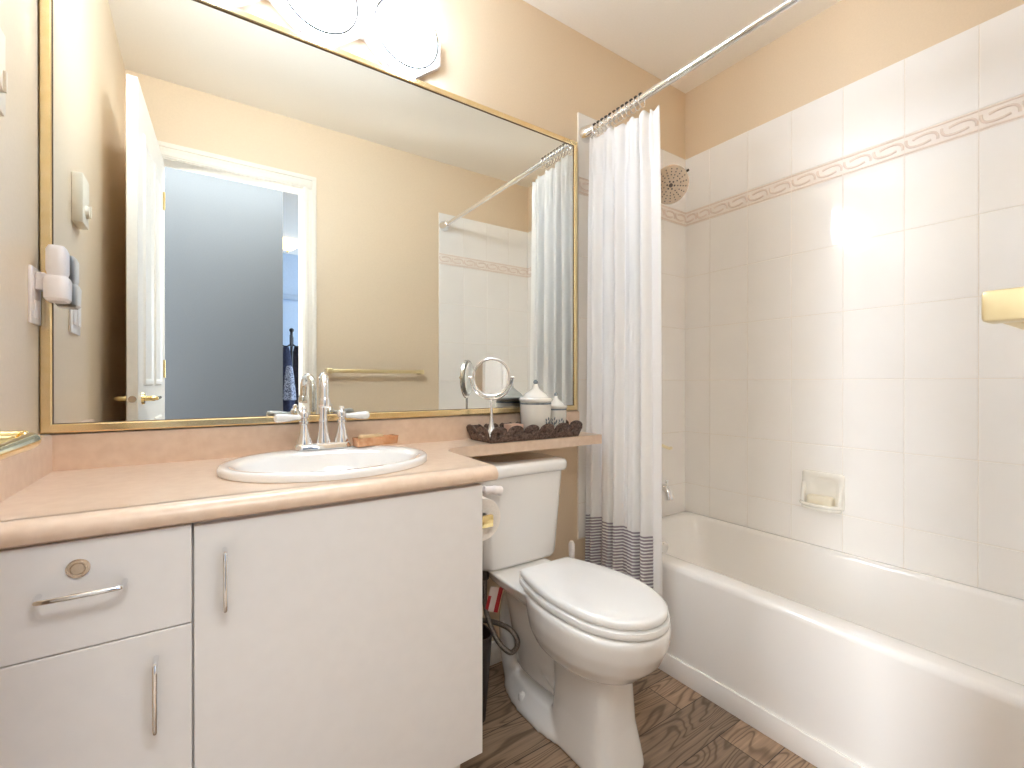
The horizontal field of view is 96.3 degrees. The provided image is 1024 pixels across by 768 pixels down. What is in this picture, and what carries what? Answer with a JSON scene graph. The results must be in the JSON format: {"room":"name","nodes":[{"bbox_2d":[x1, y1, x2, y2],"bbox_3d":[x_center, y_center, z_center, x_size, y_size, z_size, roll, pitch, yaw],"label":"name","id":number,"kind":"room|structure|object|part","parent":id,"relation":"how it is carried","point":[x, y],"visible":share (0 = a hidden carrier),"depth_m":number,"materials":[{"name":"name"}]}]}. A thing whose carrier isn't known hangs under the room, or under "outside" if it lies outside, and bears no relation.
{"room":"bathroom","nodes":[
{"label":"bathroom","id":0,"kind":"room"},
{"bbox_2d":[0,0,40,434],"bbox_3d":[-0.718,-0.230,0.418,0.100,2.617,1.510,0,0,-34],"label":"wall","id":1,"kind":"structure","parent":0,"point":[19,19],"depth_m":0.94,"materials":[{"name":"beige paint"}]},
{"bbox_2d":[0,28,7,116],"bbox_3d":[-0.871,-0.540,0.766,0.038,0.145,0.089,0,0,-34],"label":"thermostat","id":2,"kind":"object","parent":1,"relation":"attached to","point":[3,73],"visible":1,"depth_m":0.79,"materials":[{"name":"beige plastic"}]},
{"bbox_2d":[28,265,40,325],"bbox_3d":[-1.059,-0.196,1.019,0.008,0.125,0.072,0,0,-34],"label":"wall outlet","id":3,"kind":"object","parent":1,"relation":"attached to","point":[34,296],"visible":0.99,"depth_m":1.00,"materials":[{"name":"white plastic"}]},
{"bbox_2d":[34,300,39,319],"bbox_3d":[-1.057,-0.165,1.020,0.003,0.040,0.036,0,0,-34],"label":"socket","id":4,"kind":"object","parent":3,"relation":"attached to","point":[36,302],"depth_m":1.02,"materials":[{"name":"white plastic"}]},
{"bbox_2d":[35,244,71,303],"bbox_3d":[-1.032,-0.247,1.032,0.056,0.124,0.064,0,0,-34],"label":"air freshener","id":5,"kind":"object","parent":3,"relation":"attached to","point":[56,285],"visible":1,"depth_m":1.01,"materials":[{"name":"white plastic"}]},
{"bbox_2d":[0,430,41,460],"bbox_3d":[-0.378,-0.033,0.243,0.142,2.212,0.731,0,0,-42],"label":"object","id":6,"kind":"structure","parent":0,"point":[12,443],"depth_m":0.44,"materials":[{"name":"gold glass"}]},
{"bbox_2d":[238,0,685,640],"bbox_3d":[-0.109,-0.233,1.794,2.651,2.617,0.114,0,0,-34],"label":"wall","id":7,"kind":"structure","parent":0,"point":[513,58],"depth_m":2.00,"materials":[{"name":"beige paint"}]},
{"bbox_2d":[39,0,576,433],"bbox_3d":[-0.407,-0.464,1.523,1.652,1.156,0.026,0,0,-34],"label":"wall mirror","id":8,"kind":"object","parent":7,"relation":"attached to","point":[246,208],"visible":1,"depth_m":1.32,"materials":[{"name":"gold glass"}]},
{"bbox_2d":[41,410,578,471],"bbox_3d":[-0.403,0.160,1.531,1.666,0.088,0.020,0,0,-34],"label":"backsplash","id":9,"kind":"structure","parent":7,"relation":"attached to","point":[98,449],"depth_m":1.25,"materials":[{"name":"beige laminate"}]},
{"bbox_2d":[215,0,440,78],"bbox_3d":[-0.571,-1.156,1.363,0.809,0.238,0.104,0,0,-34],"label":"vanity light","id":10,"kind":"object","parent":7,"relation":"attached to","point":[399,33],"visible":1,"depth_m":1.45,"materials":[{"name":"white glass"}]},
{"bbox_3d":[-0.562,-1.156,1.350,0.208,0.208,0.073,0,0,-34],"label":"globe","id":11,"kind":"part","parent":10,"relation":"part of","materials":[{"name":"white glass"}]},
{"bbox_3d":[-0.338,-1.156,1.502,0.208,0.208,0.073,0,0,-34],"label":"globe","id":12,"kind":"part","parent":10,"relation":"part of","materials":[{"name":"white glass"}]},
{"bbox_2d":[490,638,501,665],"bbox_3d":[-0.005,1.033,1.808,0.835,0.085,0.012,0,0,-34],"label":"baseboard","id":13,"kind":"structure","parent":7,"relation":"attached to","point":[495,657],"depth_m":1.76,"materials":[{"name":"white paint"}]},
{"bbox_2d":[662,444,672,449],"bbox_3d":[0.717,0.294,2.255,0.156,0.120,0.057,0,0,-34],"label":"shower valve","id":14,"kind":"object","parent":7,"relation":"attached to","point":[663,445],"visible":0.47,"depth_m":2.25,"materials":[{"name":"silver metal"}]},
{"bbox_2d":[662,480,673,499],"bbox_3d":[0.713,0.501,2.201,0.051,0.093,0.141,0,0,-34],"label":"tub spout","id":15,"kind":"object","parent":7,"relation":"attached to","point":[668,494],"visible":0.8,"depth_m":2.15,"materials":[{"name":"silver metal"}]},
{"bbox_2d":[661,165,688,204],"bbox_3d":[0.678,-0.921,2.108,0.154,0.198,0.258,0,0,-34],"label":"shower","id":16,"kind":"object","parent":7,"relation":"attached to","point":[674,178],"visible":0.77,"depth_m":2.05,"materials":[{"name":"silver metal"}]},
{"bbox_2d":[579,0,800,142],"bbox_3d":[0.726,-1.096,1.423,0.072,0.072,1.439,0,0,-34],"label":"curtain rod","id":17,"kind":"object","parent":7,"relation":"attached to","point":[585,132],"visible":0.91,"depth_m":1.57,"materials":[{"name":"silver metal"}]},
{"bbox_2d":[585,105,661,595],"bbox_3d":[0.436,-0.073,1.836,0.056,1.976,0.410,0,0,-32],"label":"shower curtain","id":18,"kind":"object","parent":17,"relation":"hanging from","point":[623,526],"visible":0.99,"depth_m":1.83,"materials":[{"name":"white fabric"}]},
{"bbox_3d":[0.726,-1.096,1.423,0.025,0.025,1.436,0,0,-34],"label":"rod","id":19,"kind":"part","parent":17,"relation":"part of","materials":[{"name":"silver metal"}]},
{"bbox_2d":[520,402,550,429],"bbox_3d":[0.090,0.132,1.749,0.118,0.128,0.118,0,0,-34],"label":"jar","id":20,"kind":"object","parent":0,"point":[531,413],"depth_m":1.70,"materials":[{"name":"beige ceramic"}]},
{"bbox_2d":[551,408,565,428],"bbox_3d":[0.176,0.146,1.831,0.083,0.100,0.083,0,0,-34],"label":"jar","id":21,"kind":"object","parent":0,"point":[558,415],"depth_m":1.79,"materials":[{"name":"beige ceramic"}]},
{"bbox_2d":[460,661,816,767],"bbox_3d":[0.856,1.111,-0.548,5.400,0.060,5.120,0,0,-34],"label":"floor","id":22,"kind":"structure","parent":0,"point":[678,727],"depth_m":1.40,"materials":[{"name":"brown wood"}]},
{"bbox_2d":[0,483,481,767],"bbox_3d":[-0.575,0.659,1.086,0.880,0.836,0.564,0,0,-34],"label":"vanity cabinet","id":23,"kind":"object","parent":22,"relation":"on","point":[346,634],"visible":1,"depth_m":0.86,"materials":[{"name":"white laminate"}]},
{"bbox_3d":[-0.663,0.321,0.706,0.109,0.008,0.035,0,0,-34],"label":"handle","id":24,"kind":"part","parent":23,"relation":"part of","materials":[{"name":"silver metal"}]},
{"bbox_3d":[-0.680,0.329,0.726,0.283,0.170,0.020,0,0,-34],"label":"drawer","id":25,"kind":"part","parent":23,"relation":"part of","materials":[{"name":"white plastic"}]},
{"bbox_3d":[-0.680,0.662,0.727,0.283,0.491,0.020,0,0,-34],"label":"door","id":26,"kind":"part","parent":23,"relation":"part of","materials":[{"name":"white plastic"}]},
{"bbox_3d":[-0.589,0.515,0.756,0.008,0.120,0.035,0,0,-34],"label":"handle","id":27,"kind":"part","parent":23,"relation":"part of","materials":[{"name":"silver metal"}]},
{"bbox_3d":[-0.509,0.348,0.813,0.008,0.111,0.035,0,0,-34],"label":"handle","id":28,"kind":"part","parent":23,"relation":"part of","materials":[{"name":"silver metal"}]},
{"bbox_2d":[0,410,601,549],"bbox_3d":[-0.256,0.178,1.313,1.666,0.123,0.546,0,0,-34],"label":"countertop","id":29,"kind":"structure","parent":23,"relation":"on","point":[75,485],"depth_m":1.01,"materials":[{"name":"beige laminate"}]},
{"bbox_2d":[273,372,369,450],"bbox_3d":[-0.528,0.076,1.301,0.260,0.220,0.132,0,0,-34],"label":"faucet","id":30,"kind":"object","parent":29,"relation":"on","point":[303,442],"visible":1,"depth_m":1.30,"materials":[{"name":"silver metal"}]},
{"bbox_3d":[-0.622,0.094,1.269,0.069,0.026,0.026,0,0,-43],"label":"lever","id":31,"kind":"part","parent":30,"relation":"part of","materials":[{"name":"white ceramic"}]},
{"bbox_3d":[-0.591,0.117,1.302,0.047,0.109,0.047,0,0,-34],"label":"handle","id":32,"kind":"part","parent":30,"relation":"part of","materials":[{"name":"silver metal"}]},
{"bbox_3d":[-0.548,0.177,1.331,0.164,0.017,0.056,0,0,-34],"label":"plate","id":33,"kind":"part","parent":30,"relation":"part of","materials":[{"name":"silver metal"}]},
{"bbox_3d":[-0.529,0.069,1.295,0.042,0.205,0.124,0,0,-28],"label":"spout","id":34,"kind":"part","parent":30,"relation":"part of","materials":[{"name":"silver metal"}]},
{"bbox_3d":[-0.506,0.117,1.360,0.047,0.109,0.047,0,0,-34],"label":"handle","id":35,"kind":"part","parent":30,"relation":"part of","materials":[{"name":"silver metal"}]},
{"bbox_3d":[-0.464,0.094,1.376,0.069,0.026,0.026,0,0,-26],"label":"lever","id":36,"kind":"part","parent":30,"relation":"part of","materials":[{"name":"white ceramic"}]},
{"bbox_2d":[216,445,427,482],"bbox_3d":[-0.460,0.267,1.165,0.492,0.164,0.430,0,0,-34],"label":"basin","id":37,"kind":"object","parent":29,"relation":"in","point":[283,466],"visible":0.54,"depth_m":1.20,"materials":[{"name":"white ceramic"}]},
{"bbox_2d":[352,434,398,446],"bbox_3d":[-0.413,0.171,1.390,0.134,0.025,0.042,0,0,-43],"label":"soap tray","id":38,"kind":"object","parent":29,"relation":"on","point":[390,438],"visible":0.99,"depth_m":1.37,"materials":[{"name":"orange wood"}]},
{"bbox_2d":[358,433,382,438],"bbox_3d":[-0.424,0.163,1.379,0.072,0.025,0.026,0,0,-43],"label":"soap bar","id":39,"kind":"object","parent":38,"relation":"in","point":[375,434],"visible":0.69,"depth_m":1.37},
{"bbox_2d":[466,420,582,443],"bbox_3d":[0.054,0.173,1.725,0.442,0.058,0.182,0,0,-34],"label":"tray","id":40,"kind":"object","parent":29,"relation":"on","point":[500,434],"visible":0.88,"depth_m":1.64,"materials":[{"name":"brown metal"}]},
{"bbox_2d":[469,358,514,433],"bbox_3d":[-0.073,0.051,1.631,0.161,0.290,0.060,0,0,29],"label":"makeup mirror","id":41,"kind":"object","parent":40,"relation":"on","point":[491,377],"visible":0.88,"depth_m":1.63,"materials":[{"name":"silver metal"}]},
{"bbox_2d":[475,360,507,394],"bbox_3d":[-0.073,-0.023,1.631,0.126,0.126,0.005,0,0,10],"label":"mirror glass","id":42,"kind":"object","parent":41,"relation":"attached to","point":[491,376],"depth_m":1.63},
{"bbox_2d":[504,423,522,431],"bbox_3d":[0.006,0.171,1.682,0.055,0.050,0.050,0,0,-34],"label":"box","id":43,"kind":"object","parent":40,"relation":"in","point":[507,426],"visible":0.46,"depth_m":1.67,"materials":[{"name":"pink"}]},
{"bbox_2d":[519,380,552,429],"bbox_3d":[0.090,0.090,1.749,0.129,0.212,0.129,0,0,-34],"label":"canister","id":44,"kind":"object","parent":40,"relation":"on","point":[535,404],"visible":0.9,"depth_m":1.70,"materials":[{"name":"beige ceramic"}]},
{"bbox_3d":[0.090,0.034,1.749,0.129,0.068,0.129,0,0,-34],"label":"lid","id":45,"kind":"part","parent":44,"relation":"part of","materials":[{"name":"beige ceramic"}]},
{"bbox_2d":[551,393,566,428],"bbox_3d":[0.176,0.115,1.831,0.091,0.162,0.091,0,0,-34],"label":"canister","id":46,"kind":"object","parent":40,"relation":"on","point":[558,408],"visible":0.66,"depth_m":1.79,"materials":[{"name":"beige ceramic"}]},
{"bbox_3d":[0.176,0.072,1.831,0.091,0.048,0.091,0,0,-34],"label":"lid","id":47,"kind":"part","parent":46,"relation":"part of","materials":[{"name":"beige ceramic"}]},
{"bbox_3d":[-0.319,0.579,0.972,0.584,0.661,0.018,0,0,-34],"label":"door","id":48,"kind":"part","parent":23,"relation":"part of","materials":[{"name":"white plastic"}]},
{"bbox_2d":[482,514,492,528],"bbox_3d":[-0.136,0.385,1.316,0.106,0.038,0.169,0,0,-34],"label":"paper holder","id":49,"kind":"object","parent":23,"relation":"attached to","point":[487,520],"visible":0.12,"depth_m":1.27,"materials":[{"name":"gold metal"}]},
{"bbox_2d":[482,496,499,540],"bbox_3d":[-0.110,0.383,1.333,0.120,0.120,0.098,0,0,-34],"label":"toilet paper roll","id":50,"kind":"object","parent":49,"relation":"on","point":[489,506],"visible":0.26,"depth_m":1.31,"materials":[{"name":"white paper"}]},
{"bbox_2d":[482,622,492,722],"bbox_3d":[-0.157,0.938,1.482,0.160,0.275,0.160,0,0,-34],"label":"waste bin","id":51,"kind":"object","parent":22,"relation":"on","point":[487,633],"visible":0.22,"depth_m":1.45,"materials":[{"name":"brown plastic"}]},
{"bbox_2d":[568,540,574,557],"bbox_3d":[0.239,0.852,1.835,0.100,0.447,0.100,0,0,-34],"label":"toilet brush","id":52,"kind":"object","parent":22,"relation":"on","point":[571,545],"visible":0.19,"depth_m":1.82,"materials":[{"name":"white plastic"}]},
{"bbox_2d":[475,453,670,767],"bbox_3d":[0.156,0.676,1.455,0.399,0.799,0.740,0,0,-34],"label":"toilet","id":53,"kind":"object","parent":22,"relation":"on","point":[587,632],"visible":0.98,"depth_m":1.34,"materials":[{"name":"white ceramic"}]},
{"bbox_3d":[-0.067,0.350,1.508,0.065,0.036,0.056,0,0,-34],"label":"flush lever","id":54,"kind":"part","parent":53,"relation":"part of","materials":[{"name":"white plastic"}]},
{"bbox_2d":[482,571,519,654],"bbox_3d":[-0.069,0.766,1.577,0.234,0.256,0.059,0,0,36],"label":"supply hose","id":55,"kind":"object","parent":53,"relation":"attached to","point":[494,597],"visible":0.83,"depth_m":1.57,"materials":[{"name":"metal"}]},
{"bbox_3d":[0.000,0.477,1.685,0.372,0.324,0.183,0,0,-34],"label":"tank","id":56,"kind":"part","parent":53,"relation":"part of","materials":[{"name":"white ceramic"}]},
{"bbox_3d":[0.004,0.297,1.679,0.399,0.042,0.196,0,0,-34],"label":"tank lid","id":57,"kind":"part","parent":53,"relation":"part of","materials":[{"name":"white ceramic"}]},
{"bbox_3d":[0.169,0.860,1.456,0.318,0.433,0.724,0,0,-34],"label":"bowl","id":58,"kind":"part","parent":53,"relation":"part of","materials":[{"name":"white ceramic"}]},
{"bbox_3d":[0.244,0.603,1.344,0.294,0.028,0.448,0,0,-34],"label":"lid","id":59,"kind":"part","parent":53,"relation":"part of","materials":[{"name":"plastic"}]},
{"bbox_3d":[0.245,0.630,1.342,0.304,0.021,0.453,0,0,-34],"label":"seat","id":60,"kind":"part","parent":53,"relation":"part of","materials":[{"name":"plastic"}]},
{"bbox_2d":[662,511,1023,767],"bbox_3d":[1.039,0.872,1.640,0.682,0.407,1.438,0,0,-34],"label":"bathtub","id":61,"kind":"object","parent":22,"relation":"on","point":[885,665],"visible":0.73,"depth_m":1.42,"materials":[{"name":"ceramic"}]},
{"bbox_3d":[0.713,0.774,2.160,0.068,0.067,0.023,0,0,-34],"label":"overflow plate","id":62,"kind":"part","parent":61,"relation":"part of","materials":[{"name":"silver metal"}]},
{"bbox_2d":[658,653,865,767],"bbox_3d":[0.753,1.038,1.446,0.009,0.076,1.455,0,0,-34],"label":"trim","id":63,"kind":"structure","parent":61,"relation":"attached to","point":[812,750],"depth_m":1.42,"materials":[{"name":"wood"}]},
{"bbox_2d":[523,0,840,93],"bbox_3d":[0.856,-1.566,-0.555,5.400,0.060,5.120,0,0,-34],"label":"ceiling","id":64,"kind":"structure","parent":0,"point":[660,37],"depth_m":1.98,"materials":[{"name":"paint"}]},
{"bbox_2d":[685,0,1023,599],"bbox_3d":[1.385,-0.233,1.841,0.124,2.617,1.511,0,0,-34],"label":"wall","id":65,"kind":"structure","parent":0,"point":[854,195],"depth_m":1.76,"materials":[{"name":"white tile"}]},
{"bbox_2d":[799,469,844,512],"bbox_3d":[1.253,0.437,1.868,0.072,0.151,0.155,0,0,-34],"label":"soap dish","id":66,"kind":"object","parent":65,"relation":"attached to","point":[813,482],"visible":0.97,"depth_m":1.87,"materials":[{"name":"beige ceramic"}]},
{"bbox_2d":[807,494,834,506],"bbox_3d":[1.261,0.476,1.872,0.044,0.040,0.093,0,0,-34],"label":"soap bar","id":67,"kind":"object","parent":66,"relation":"in","point":[811,498],"visible":0.93,"depth_m":1.85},
{"bbox_3d":[0.759,-0.230,0.511,2.651,2.617,0.119,0,0,-34],"label":"wall","id":68,"kind":"structure","parent":0,"visible":0},
{"bbox_2d":[981,287,1023,329],"bbox_3d":[0.720,-0.074,0.581,0.614,0.030,0.068,0,0,-34],"label":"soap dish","id":69,"kind":"object","parent":68,"relation":"attached to","point":[1005,306],"visible":1,"depth_m":0.43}
]}

